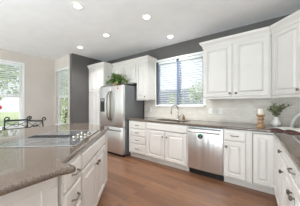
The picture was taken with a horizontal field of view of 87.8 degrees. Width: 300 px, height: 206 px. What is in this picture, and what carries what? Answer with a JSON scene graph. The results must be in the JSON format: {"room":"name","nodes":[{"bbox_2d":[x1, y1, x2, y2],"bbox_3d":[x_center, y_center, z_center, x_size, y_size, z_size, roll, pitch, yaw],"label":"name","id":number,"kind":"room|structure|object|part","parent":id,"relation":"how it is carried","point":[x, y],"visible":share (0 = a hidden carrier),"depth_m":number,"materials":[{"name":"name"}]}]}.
{"room":"kitchen","nodes":[
{"label":"kitchen","id":0,"kind":"room"},
{"bbox_2d":[0,49,54,130],"bbox_3d":[-4.918,-0.085,2.829,0.140,2.710,5.800,0,0,37],"label":"wall","id":1,"kind":"structure","parent":0,"point":[39,71],"depth_m":4.72,"materials":[{"name":"beige paint"}]},
{"bbox_2d":[0,59,24,129],"bbox_3d":[-4.176,-0.245,3.780,0.160,1.840,1.800,0,0,37],"label":"window","id":2,"kind":"structure","parent":1,"relation":"in","point":[23,64],"depth_m":4.44,"materials":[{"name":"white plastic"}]},
{"bbox_2d":[0,61,21,94],"bbox_3d":[-4.165,-0.683,3.771,0.056,0.866,1.698,0,0,37],"label":"window blind","id":3,"kind":"object","parent":2,"relation":"attached to","point":[1,62],"visible":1,"depth_m":4.26,"materials":[{"name":"white plastic"}]},
{"bbox_3d":[-4.152,0.656,3.761,0.100,0.037,1.750,0,0,37],"label":"sill","id":4,"kind":"part","parent":2,"relation":"part of","materials":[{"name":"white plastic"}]},
{"bbox_2d":[55,54,69,123],"bbox_3d":[-2.731,-0.085,4.900,1.140,2.710,0.140,0,0,37],"label":"wall","id":5,"kind":"structure","parent":0,"point":[62,62],"depth_m":4.81,"materials":[{"name":"beige paint"}]},
{"bbox_2d":[55,69,67,124],"bbox_3d":[-2.687,-0.212,4.842,0.840,1.775,0.160,0,0,37],"label":"window","id":6,"kind":"structure","parent":5,"relation":"in","point":[59,96],"depth_m":5.08,"materials":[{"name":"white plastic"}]},
{"bbox_2d":[56,67,67,95],"bbox_3d":[-2.696,-0.673,4.830,0.788,0.846,0.056,0,0,37],"label":"window blind","id":7,"kind":"object","parent":6,"relation":"attached to","point":[65,68],"visible":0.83,"depth_m":4.82,"materials":[{"name":"white plastic"}]},
{"bbox_2d":[70,53,102,123],"bbox_3d":[-1.877,-0.085,4.970,0.140,2.710,1.280,0,0,37],"label":"wall","id":8,"kind":"structure","parent":0,"point":[79,71],"depth_m":4.59,"materials":[{"name":"grey paint"}]},
{"bbox_2d":[0,0,299,61],"bbox_3d":[-1.815,-1.515,1.205,7.150,0.150,7.240,0,0,37],"label":"ceiling","id":9,"kind":"structure","parent":0,"point":[50,29],"depth_m":2.76,"materials":[{"name":"paint"}]},
{"bbox_2d":[71,2,83,9],"bbox_3d":[-1.065,-1.435,2.292,0.164,0.009,0.164,0,0,37],"label":"recessed light","id":10,"kind":"object","parent":9,"relation":"in","point":[75,5],"visible":1,"depth_m":2.29,"materials":[{"name":"white paint"}]},
{"bbox_2d":[142,14,151,19],"bbox_3d":[-0.056,-1.435,2.584,0.164,0.009,0.164,0,0,37],"label":"recessed light","id":11,"kind":"object","parent":9,"relation":"in","point":[145,16],"visible":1,"depth_m":2.58,"materials":[{"name":"white"}]},
{"bbox_2d":[97,153,277,205],"bbox_3d":[-1.815,1.330,1.205,7.150,0.120,7.240,0,0,37],"label":"floor","id":12,"kind":"structure","parent":0,"point":[131,180],"depth_m":2.32,"materials":[{"name":"brown wood"}]},
{"bbox_2d":[2,116,31,129],"bbox_3d":[-3.453,0.788,4.057,0.510,0.966,0.555,0,0,45],"label":"chair","id":13,"kind":"object","parent":12,"relation":"on","point":[8,119],"visible":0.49,"depth_m":3.84,"materials":[{"name":"black metal"}]},
{"bbox_3d":[-3.307,0.405,3.864,0.016,0.040,0.430,0,0,45],"label":"rail","id":14,"kind":"part","parent":13,"relation":"part of","materials":[{"name":"metal"}]},
{"bbox_2d":[0,177,57,205],"bbox_3d":[-1.273,0.833,1.335,1.601,0.875,2.400,0,0,37],"label":"kitchen island","id":15,"kind":"object","parent":12,"relation":"on","point":[45,193],"visible":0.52,"depth_m":0.87,"materials":[{"name":"paint"}]},
{"bbox_2d":[0,123,108,195],"bbox_3d":[-1.301,0.375,1.369,1.974,0.040,2.580,0,0,37],"label":"island countertop","id":16,"kind":"structure","parent":15,"relation":"on","point":[20,167],"depth_m":1.03,"materials":[{"name":"brown stone"}]},
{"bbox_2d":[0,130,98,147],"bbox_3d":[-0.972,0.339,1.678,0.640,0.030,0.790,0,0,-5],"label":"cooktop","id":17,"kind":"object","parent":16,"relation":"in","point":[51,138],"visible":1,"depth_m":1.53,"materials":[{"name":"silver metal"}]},
{"bbox_2d":[28,135,73,137],"bbox_3d":[-1.043,0.346,1.672,0.442,0.005,0.100,0,0,-5],"label":"downdraft vent","id":18,"kind":"object","parent":17,"relation":"attached to","point":[34,136],"depth_m":1.65,"materials":[{"name":"black metal"}]},
{"bbox_2d":[26,117,45,127],"bbox_3d":[-2.710,0.788,3.993,0.555,0.966,0.510,0,0,9],"label":"chair","id":19,"kind":"object","parent":12,"relation":"on","point":[27,119],"visible":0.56,"depth_m":3.76,"materials":[{"name":"black metal"}]},
{"bbox_3d":[-2.781,0.405,3.761,0.430,0.040,0.016,0,0,9],"label":"rail","id":20,"kind":"part","parent":19,"relation":"part of","materials":[{"name":"metal"}]},
{"bbox_2d":[58,154,80,205],"bbox_3d":[-0.780,0.833,1.114,0.535,0.875,0.300,0,0,-5],"label":"base cabinet","id":21,"kind":"object","parent":12,"relation":"on","point":[69,185],"visible":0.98,"depth_m":1.08,"materials":[{"name":"paint"}]},
{"bbox_3d":[-0.557,0.672,1.132,0.022,0.165,0.270,0,0,-5],"label":"drawer","id":22,"kind":"part","parent":21,"relation":"part of","materials":[{"name":"paint"}]},
{"bbox_3d":[-0.557,0.495,1.132,0.022,0.150,0.270,0,0,-5],"label":"drawer","id":23,"kind":"part","parent":21,"relation":"part of","materials":[{"name":"paint"}]},
{"bbox_3d":[-0.532,0.672,1.134,0.038,0.017,0.118,0,0,-5],"label":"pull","id":24,"kind":"part","parent":21,"relation":"part of","materials":[{"name":"silver metal"}]},
{"bbox_2d":[79,133,104,205],"bbox_3d":[-0.829,0.833,1.730,0.535,0.875,0.930,0,0,-5],"label":"base cabinet","id":25,"kind":"object","parent":12,"relation":"on","point":[92,175],"visible":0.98,"depth_m":1.61,"materials":[{"name":"paint"}]},
{"bbox_3d":[-0.588,0.858,1.521,0.022,0.575,0.444,0,0,-5],"label":"door","id":26,"kind":"part","parent":25,"relation":"part of","materials":[{"name":"paint"}]},
{"bbox_3d":[-0.606,0.485,1.748,0.022,0.130,0.900,0,0,-5],"label":"false drawer","id":27,"kind":"part","parent":25,"relation":"part of","materials":[{"name":"paint"}]},
{"bbox_3d":[-0.625,0.858,1.975,0.022,0.575,0.444,0,0,-5],"label":"door","id":28,"kind":"part","parent":25,"relation":"part of","materials":[{"name":"paint"}]},
{"bbox_2d":[87,61,112,124],"bbox_3d":[-1.396,0.050,4.802,0.800,2.440,0.680,0,0,37],"label":"pantry cabinet","id":29,"kind":"object","parent":12,"relation":"on","point":[99,72],"visible":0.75,"depth_m":4.55,"materials":[{"name":"paint"}]},
{"bbox_3d":[-1.736,-0.699,4.694,0.346,0.687,0.022,0,0,37],"label":"door","id":30,"kind":"part","parent":29,"relation":"part of","materials":[{"name":"paint"}]},
{"bbox_3d":[-1.736,0.407,4.694,0.346,1.475,0.022,0,0,37],"label":"door","id":31,"kind":"part","parent":29,"relation":"part of","materials":[{"name":"paint"}]},
{"bbox_3d":[-1.454,0.407,4.481,0.346,1.475,0.022,0,0,37],"label":"door","id":32,"kind":"part","parent":29,"relation":"part of","materials":[{"name":"paint"}]},
{"bbox_3d":[-1.454,-0.699,4.481,0.346,0.687,0.022,0,0,37],"label":"door","id":33,"kind":"part","parent":29,"relation":"part of","materials":[{"name":"paint"}]},
{"bbox_3d":[-1.495,-1.113,4.671,0.800,0.115,0.352,0,0,37],"label":"crown","id":34,"kind":"part","parent":29,"relation":"part of","materials":[{"name":"paint"}]},
{"bbox_2d":[104,132,106,183],"bbox_3d":[-0.889,0.833,2.273,0.502,0.875,0.155,0,0,-5],"label":"base cabinet","id":35,"kind":"object","parent":12,"relation":"on","point":[105,133],"visible":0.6,"depth_m":2.23,"materials":[{"name":"paint"}]},
{"bbox_2d":[100,84,142,156],"bbox_3d":[-0.797,0.398,4.222,0.915,1.745,0.846,0,0,37],"label":"refrigerator","id":36,"kind":"object","parent":12,"relation":"on","point":[119,103],"visible":0.84,"depth_m":3.85,"materials":[{"name":"grey metal"}]},
{"bbox_3d":[-1.167,0.055,4.114,0.454,1.010,0.084,0,0,37],"label":"door","id":37,"kind":"part","parent":36,"relation":"part of","materials":[{"name":"silver metal"}]},
{"bbox_3d":[-1.067,0.045,3.952,0.099,0.749,0.054,0,0,-38],"label":"handle","id":38,"kind":"part","parent":36,"relation":"part of","materials":[{"name":"silver metal"}]},
{"bbox_3d":[-0.982,0.045,3.888,0.054,0.749,0.099,0,0,22],"label":"handle","id":39,"kind":"part","parent":36,"relation":"part of","materials":[{"name":"silver metal"}]},
{"bbox_3d":[-0.983,0.890,3.975,0.915,0.640,0.084,0,0,37],"label":"freezer drawer","id":40,"kind":"part","parent":36,"relation":"part of","materials":[{"name":"silver metal"}]},
{"bbox_2d":[105,73,127,85],"bbox_3d":[-0.898,-0.650,4.094,0.806,0.388,0.416,0,0,37],"label":"ivy plant","id":41,"kind":"object","parent":36,"relation":"on","point":[116,77],"visible":0.99,"depth_m":4.05,"materials":[{"name":"green plant"}]},
{"bbox_3d":[-0.799,0.055,3.837,0.454,1.010,0.084,0,0,37],"label":"door","id":42,"kind":"part","parent":36,"relation":"part of","materials":[{"name":"silver metal"}]},
{"bbox_2d":[129,120,147,159],"bbox_3d":[-0.129,0.833,3.854,0.555,0.875,0.650,0,0,37],"label":"base cabinet","id":43,"kind":"object","parent":12,"relation":"on","point":[137,129],"visible":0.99,"depth_m":3.61,"materials":[{"name":"paint"}]},
{"bbox_3d":[-0.298,1.040,3.629,0.515,0.210,0.022,0,0,37],"label":"drawer","id":44,"kind":"part","parent":43,"relation":"part of","materials":[{"name":"paint"}]},
{"bbox_3d":[-0.298,0.838,3.629,0.515,0.155,0.022,0,0,37],"label":"drawer","id":45,"kind":"part","parent":43,"relation":"part of","materials":[{"name":"paint"}]},
{"bbox_3d":[-0.298,0.665,3.629,0.515,0.150,0.022,0,0,37],"label":"drawer","id":46,"kind":"part","parent":43,"relation":"part of","materials":[{"name":"paint"}]},
{"bbox_3d":[-0.298,0.495,3.629,0.515,0.150,0.022,0,0,37],"label":"drawer","id":47,"kind":"part","parent":43,"relation":"part of","materials":[{"name":"paint"}]},
{"bbox_2d":[147,122,188,170],"bbox_3d":[0.478,0.833,3.396,0.965,0.875,0.650,0,0,37],"label":"base cabinet","id":48,"kind":"object","parent":12,"relation":"on","point":[170,148],"visible":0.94,"depth_m":3.13,"materials":[{"name":"paint"}]},
{"bbox_3d":[0.119,0.860,3.315,0.450,0.570,0.022,0,0,37],"label":"door","id":49,"kind":"part","parent":48,"relation":"part of","materials":[{"name":"paint"}]},
{"bbox_3d":[0.309,0.485,3.172,0.925,0.130,0.022,0,0,37],"label":"false drawer","id":50,"kind":"part","parent":48,"relation":"part of","materials":[{"name":"paint"}]},
{"bbox_3d":[0.498,0.860,3.029,0.450,0.570,0.022,0,0,37],"label":"door","id":51,"kind":"part","parent":48,"relation":"part of","materials":[{"name":"paint"}]},
{"bbox_2d":[188,126,223,180],"bbox_3d":[1.092,0.835,2.903,0.598,0.870,0.668,0,0,37],"label":"dishwasher","id":52,"kind":"object","parent":12,"relation":"on","point":[205,155],"visible":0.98,"depth_m":2.67,"materials":[{"name":"grey metal"}]},
{"bbox_3d":[0.908,0.485,2.660,0.526,0.022,0.058,0,0,37],"label":"handle","id":53,"kind":"part","parent":52,"relation":"part of","materials":[{"name":"silver metal"}]},
{"bbox_3d":[1.128,1.214,2.950,0.594,0.111,0.510,0,0,37],"label":"kick plate","id":54,"kind":"part","parent":52,"relation":"part of","materials":[{"name":"black"}]},
{"bbox_2d":[223,129,251,188],"bbox_3d":[1.500,0.833,2.626,0.380,0.875,0.650,0,0,37],"label":"base cabinet","id":55,"kind":"object","parent":12,"relation":"on","point":[236,143],"visible":0.99,"depth_m":2.39,"materials":[{"name":"paint"}]},
{"bbox_3d":[1.311,0.495,2.416,0.290,0.150,0.022,0,0,37],"label":"drawer","id":56,"kind":"part","parent":55,"relation":"part of","materials":[{"name":"paint"}]},
{"bbox_3d":[1.311,0.870,2.416,0.290,0.550,0.022,0,0,37],"label":"door","id":57,"kind":"part","parent":55,"relation":"part of","materials":[{"name":"paint"}]},
{"bbox_2d":[251,131,281,205],"bbox_3d":[1.833,0.833,2.009,0.890,0.875,1.234,0,0,37],"label":"base cabinet","id":58,"kind":"object","parent":12,"relation":"on","point":[265,158],"visible":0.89,"depth_m":2.18,"materials":[{"name":"paint"}]},
{"bbox_2d":[128,117,299,171],"bbox_3d":[0.539,0.375,2.304,3.488,0.040,2.329,0,0,37],"label":"countertop","id":59,"kind":"structure","parent":58,"relation":"on","point":[290,142],"depth_m":2.36,"materials":[{"name":"brown stone"}]},
{"bbox_2d":[171,105,180,119],"bbox_3d":[0.599,0.186,3.567,0.258,0.338,0.092,0,0,8],"label":"faucet","id":60,"kind":"object","parent":59,"relation":"on","point":[178,116],"visible":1,"depth_m":3.56,"materials":[{"name":"silver metal"}]},
{"bbox_2d":[256,114,264,126],"bbox_3d":[1.720,0.259,2.423,0.120,0.192,0.120,0,0,37],"label":"candle holder","id":61,"kind":"object","parent":59,"relation":"on","point":[260,118],"visible":0.94,"depth_m":2.40,"materials":[{"name":"brown wood"}]},
{"bbox_2d":[257,109,263,114],"bbox_3d":[1.720,0.113,2.423,0.082,0.100,0.082,0,0,37],"label":"candle","id":62,"kind":"object","parent":61,"relation":"on","point":[259,111],"visible":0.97,"depth_m":2.39,"materials":[{"name":"white wax"}]},
{"bbox_2d":[271,117,280,126],"bbox_3d":[1.944,0.276,2.405,0.124,0.158,0.124,0,0,37],"label":"vase","id":63,"kind":"object","parent":59,"relation":"on","point":[275,122],"visible":0.91,"depth_m":2.37,"materials":[{"name":"white ceramic"}]},
{"bbox_2d":[267,102,290,116],"bbox_3d":[1.989,0.101,2.399,0.293,0.260,0.199,0,0,19],"label":"eucalyptus stems","id":64,"kind":"object","parent":63,"relation":"in","point":[276,110],"visible":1,"depth_m":2.38,"materials":[{"name":"green plant"}]},
{"bbox_2d":[268,126,299,133],"bbox_3d":[1.835,0.336,2.061,0.270,0.039,0.360,0,0,-25],"label":"open book","id":65,"kind":"object","parent":59,"relation":"on","point":[283,129],"visible":1,"depth_m":2.02,"materials":[{"name":"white paper"}]},
{"bbox_2d":[289,112,299,127],"bbox_3d":[2.221,0.226,2.208,0.060,0.258,0.400,0,0,-28],"label":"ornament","id":66,"kind":"object","parent":59,"relation":"on","point":[297,115],"visible":0.94,"depth_m":2.32,"materials":[{"name":"white ceramic"}]},
{"bbox_3d":[1.597,0.788,2.201,0.234,0.713,0.022,0,0,37],"label":"door","id":67,"kind":"part","parent":58,"relation":"part of","materials":[{"name":"paint"}]},
{"bbox_3d":[1.603,0.782,1.987,0.022,0.725,0.295,0,0,34],"label":"door","id":68,"kind":"part","parent":58,"relation":"part of","materials":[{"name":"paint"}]},
{"bbox_3d":[1.432,0.782,1.729,0.022,0.725,0.285,0,0,34],"label":"door","id":69,"kind":"part","parent":58,"relation":"part of","materials":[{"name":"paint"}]},
{"bbox_2d":[277,145,284,205],"bbox_3d":[1.487,0.833,1.353,0.595,0.875,0.230,0,0,34],"label":"base cabinet","id":70,"kind":"object","parent":12,"relation":"on","point":[281,170],"visible":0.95,"depth_m":1.48,"materials":[{"name":"paint"}]},
{"bbox_3d":[1.276,0.458,1.494,0.022,0.100,0.210,0,0,34],"label":"drawer","id":71,"kind":"part","parent":70,"relation":"part of","materials":[{"name":"paint"}]},
{"bbox_3d":[1.276,0.835,1.494,0.022,0.620,0.210,0,0,34],"label":"door","id":72,"kind":"part","parent":70,"relation":"part of","materials":[{"name":"paint"}]},
{"bbox_2d":[284,151,299,205],"bbox_3d":[1.196,0.833,0.914,0.595,0.875,0.810,0,0,34],"label":"base cabinet","id":73,"kind":"object","parent":12,"relation":"on","point":[291,173],"visible":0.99,"depth_m":1.10,"materials":[{"name":"paint"}]},
{"bbox_3d":[1.094,0.835,1.219,0.022,0.620,0.385,0,0,34],"label":"door","id":74,"kind":"part","parent":73,"relation":"part of","materials":[{"name":"paint"}]},
{"bbox_3d":[0.985,0.458,1.054,0.022,0.100,0.780,0,0,34],"label":"drawer","id":75,"kind":"part","parent":73,"relation":"part of","materials":[{"name":"paint"}]},
{"bbox_3d":[0.875,0.835,0.890,0.022,0.620,0.385,0,0,34],"label":"door","id":76,"kind":"part","parent":73,"relation":"part of","materials":[{"name":"paint"}]},
{"bbox_2d":[107,14,295,126],"bbox_3d":[0.647,-0.085,3.783,5.320,2.710,0.140,0,0,37],"label":"wall","id":77,"kind":"structure","parent":0,"point":[190,46],"depth_m":3.56,"materials":[{"name":"grey paint"}]},
{"bbox_2d":[112,58,136,85],"bbox_3d":[-0.648,-0.855,4.425,0.960,0.630,0.388,0,0,37],"label":"upper cabinet","id":78,"kind":"object","parent":77,"relation":"attached to","point":[127,67],"visible":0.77,"depth_m":4.20,"materials":[{"name":"paint"}]},
{"bbox_3d":[-0.906,-0.800,4.438,0.410,0.484,0.022,0,0,37],"label":"door","id":79,"kind":"part","parent":78,"relation":"part of","materials":[{"name":"paint"}]},
{"bbox_3d":[-0.720,-1.113,4.274,0.895,0.115,0.060,0,0,37],"label":"crown","id":80,"kind":"part","parent":78,"relation":"part of","materials":[{"name":"paint"}]},
{"bbox_3d":[-0.549,-0.800,4.169,0.435,0.484,0.022,0,0,37],"label":"door","id":81,"kind":"part","parent":78,"relation":"part of","materials":[{"name":"paint"}]},
{"bbox_2d":[135,55,156,99],"bbox_3d":[-0.099,-0.631,4.011,0.415,1.077,0.388,0,0,37],"label":"upper cabinet","id":82,"kind":"object","parent":77,"relation":"attached to","point":[145,64],"visible":1,"depth_m":3.90,"materials":[{"name":"paint"}]},
{"bbox_3d":[-0.210,-0.588,3.913,0.305,0.909,0.022,0,0,37],"label":"door","id":83,"kind":"part","parent":82,"relation":"part of","materials":[{"name":"paint"}]},
{"bbox_3d":[-0.099,-1.113,4.010,0.415,0.115,0.386,0,0,37],"label":"crown","id":84,"kind":"part","parent":82,"relation":"part of","materials":[{"name":"paint"}]},
{"bbox_2d":[155,51,205,106],"bbox_3d":[0.690,-0.532,3.725,1.301,1.185,0.160,0,0,37],"label":"window","id":85,"kind":"structure","parent":77,"relation":"in","point":[201,52],"depth_m":3.72,"materials":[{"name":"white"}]},
{"bbox_2d":[159,59,176,104],"bbox_3d":[0.440,-0.528,3.894,0.506,1.086,0.056,0,0,37],"label":"window blind","id":86,"kind":"object","parent":85,"relation":"attached to","point":[174,60],"visible":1,"depth_m":3.88,"materials":[{"name":"white"}]},
{"bbox_3d":[0.546,-0.508,3.782,0.002,1.026,0.002,0,0,-8],"label":"ladder cord","id":87,"kind":"part","parent":86,"relation":"part of","materials":[{"name":"white fabric"}]},
{"bbox_3d":[0.662,0.042,3.708,1.265,0.037,0.100,0,0,37],"label":"sill","id":88,"kind":"part","parent":85,"relation":"part of","materials":[{"name":"white plastic"}]},
{"bbox_2d":[179,54,202,104],"bbox_3d":[0.928,-0.528,3.527,0.570,1.086,0.056,0,0,37],"label":"window blind","id":89,"kind":"object","parent":85,"relation":"attached to","point":[200,55],"visible":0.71,"depth_m":3.52,"materials":[{"name":"white"}]},
{"bbox_3d":[0.776,-0.508,3.609,0.002,1.026,0.002,0,0,-8],"label":"ladder cord","id":90,"kind":"part","parent":89,"relation":"part of","materials":[{"name":"white fabric"}]},
{"bbox_2d":[144,97,299,126],"bbox_3d":[1.188,0.112,3.281,3.348,0.483,0.010,0,0,37],"label":"backsplash","id":91,"kind":"structure","parent":77,"relation":"attached to","point":[243,110],"depth_m":2.96,"materials":[{"name":"tile"}]},
{"bbox_2d":[199,26,270,98],"bbox_3d":[1.493,-0.631,2.812,1.090,1.077,0.388,0,0,37],"label":"upper cabinet","id":92,"kind":"object","parent":77,"relation":"attached to","point":[236,66],"visible":0.99,"depth_m":2.63,"materials":[{"name":"paint"}]},
{"bbox_3d":[1.224,-0.588,2.833,0.475,0.909,0.022,0,0,37],"label":"door","id":93,"kind":"part","parent":92,"relation":"part of","materials":[{"name":"paint"}]},
{"bbox_3d":[1.492,-1.113,2.811,1.090,0.115,0.386,0,0,37],"label":"crown","id":94,"kind":"part","parent":92,"relation":"part of","materials":[{"name":"paint"}]},
{"bbox_3d":[1.442,-0.104,2.695,1.030,0.022,0.020,0,0,37],"label":"light rail","id":95,"kind":"part","parent":92,"relation":"part of","materials":[{"name":"paint"}]},
{"bbox_3d":[1.631,-0.588,2.526,0.475,0.909,0.022,0,0,37],"label":"door","id":96,"kind":"part","parent":92,"relation":"part of","materials":[{"name":"paint"}]},
{"bbox_2d":[270,10,299,97],"bbox_3d":[2.084,-0.631,2.168,0.670,1.077,0.701,0,0,37],"label":"upper cabinet","id":97,"kind":"object","parent":77,"relation":"attached to","point":[285,33],"visible":1,"depth_m":2.13,"materials":[{"name":"paint"}]},
{"bbox_3d":[1.927,-1.113,1.995,0.210,0.115,0.744,0,0,-27],"label":"crown","id":98,"kind":"part","parent":97,"relation":"part of","materials":[{"name":"paint"}]},
{"bbox_3d":[1.892,-0.104,2.155,0.020,0.022,0.446,0,0,-8],"label":"light rail","id":99,"kind":"part","parent":97,"relation":"part of","materials":[{"name":"paint"}]},
{"label":"outside","id":100,"kind":"structure","parent":0,"visible":0},
{"bbox_2d":[0,110,66,125],"bbox_3d":[6.018,1.670,7.986,80.000,0.200,80.000,0,0,37],"label":"lawn","id":101,"kind":"structure","parent":100,"point":[12,115],"depth_m":18.14,"materials":[{"name":"green plant"}]},
{"bbox_2d":[0,65,18,100],"bbox_3d":[-11.563,-1.513,10.243,5.764,6.173,4.417,0,0,-32],"label":"tree","id":102,"kind":"object","parent":101,"relation":"on","point":[7,86],"visible":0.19,"depth_m":10.73,"materials":[{"name":"green plant"}]},
{"bbox_2d":[61,90,67,122],"bbox_3d":[-5.131,0.299,9.290,1.796,2.551,1.656,0,0,-31],"label":"shrub","id":103,"kind":"object","parent":101,"relation":"on","point":[65,102],"visible":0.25,"depth_m":9.13,"materials":[{"name":"green plant"}]},
{"bbox_2d":[61,71,67,120],"bbox_3d":[-6.213,-0.843,11.675,2.990,4.833,2.931,0,0,37],"label":"tree","id":104,"kind":"object","parent":101,"relation":"on","point":[67,71],"visible":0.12,"depth_m":11.29,"materials":[{"name":"green plant"}]},
{"bbox_3d":[-6.213,-1.656,11.675,2.990,3.208,2.931,0,0,37],"label":"crown","id":105,"kind":"part","parent":104,"relation":"part of","materials":[{"name":"green plant"}]},
{"bbox_2d":[166,94,184,103],"bbox_3d":[1.743,0.430,10.183,1.472,2.288,1.424,0,0,-28],"label":"tree","id":106,"kind":"object","parent":101,"relation":"on","point":[170,94],"visible":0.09,"depth_m":10.04,"materials":[{"name":"green plant"}]},
{"bbox_2d":[160,89,201,103],"bbox_3d":[2.045,-0.080,19.745,9.300,3.300,6.000,0,0,37],"label":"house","id":107,"kind":"structure","parent":101,"relation":"on","point":[181,89],"depth_m":17.41,"materials":[{"name":"grey"}]},
{"bbox_2d":[186,81,201,103],"bbox_3d":[2.973,0.124,8.567,2.007,2.899,1.573,0,0,37],"label":"tree","id":108,"kind":"object","parent":101,"relation":"on","point":[195,81],"visible":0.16,"depth_m":8.62,"materials":[{"name":"green plant"}]}
]}

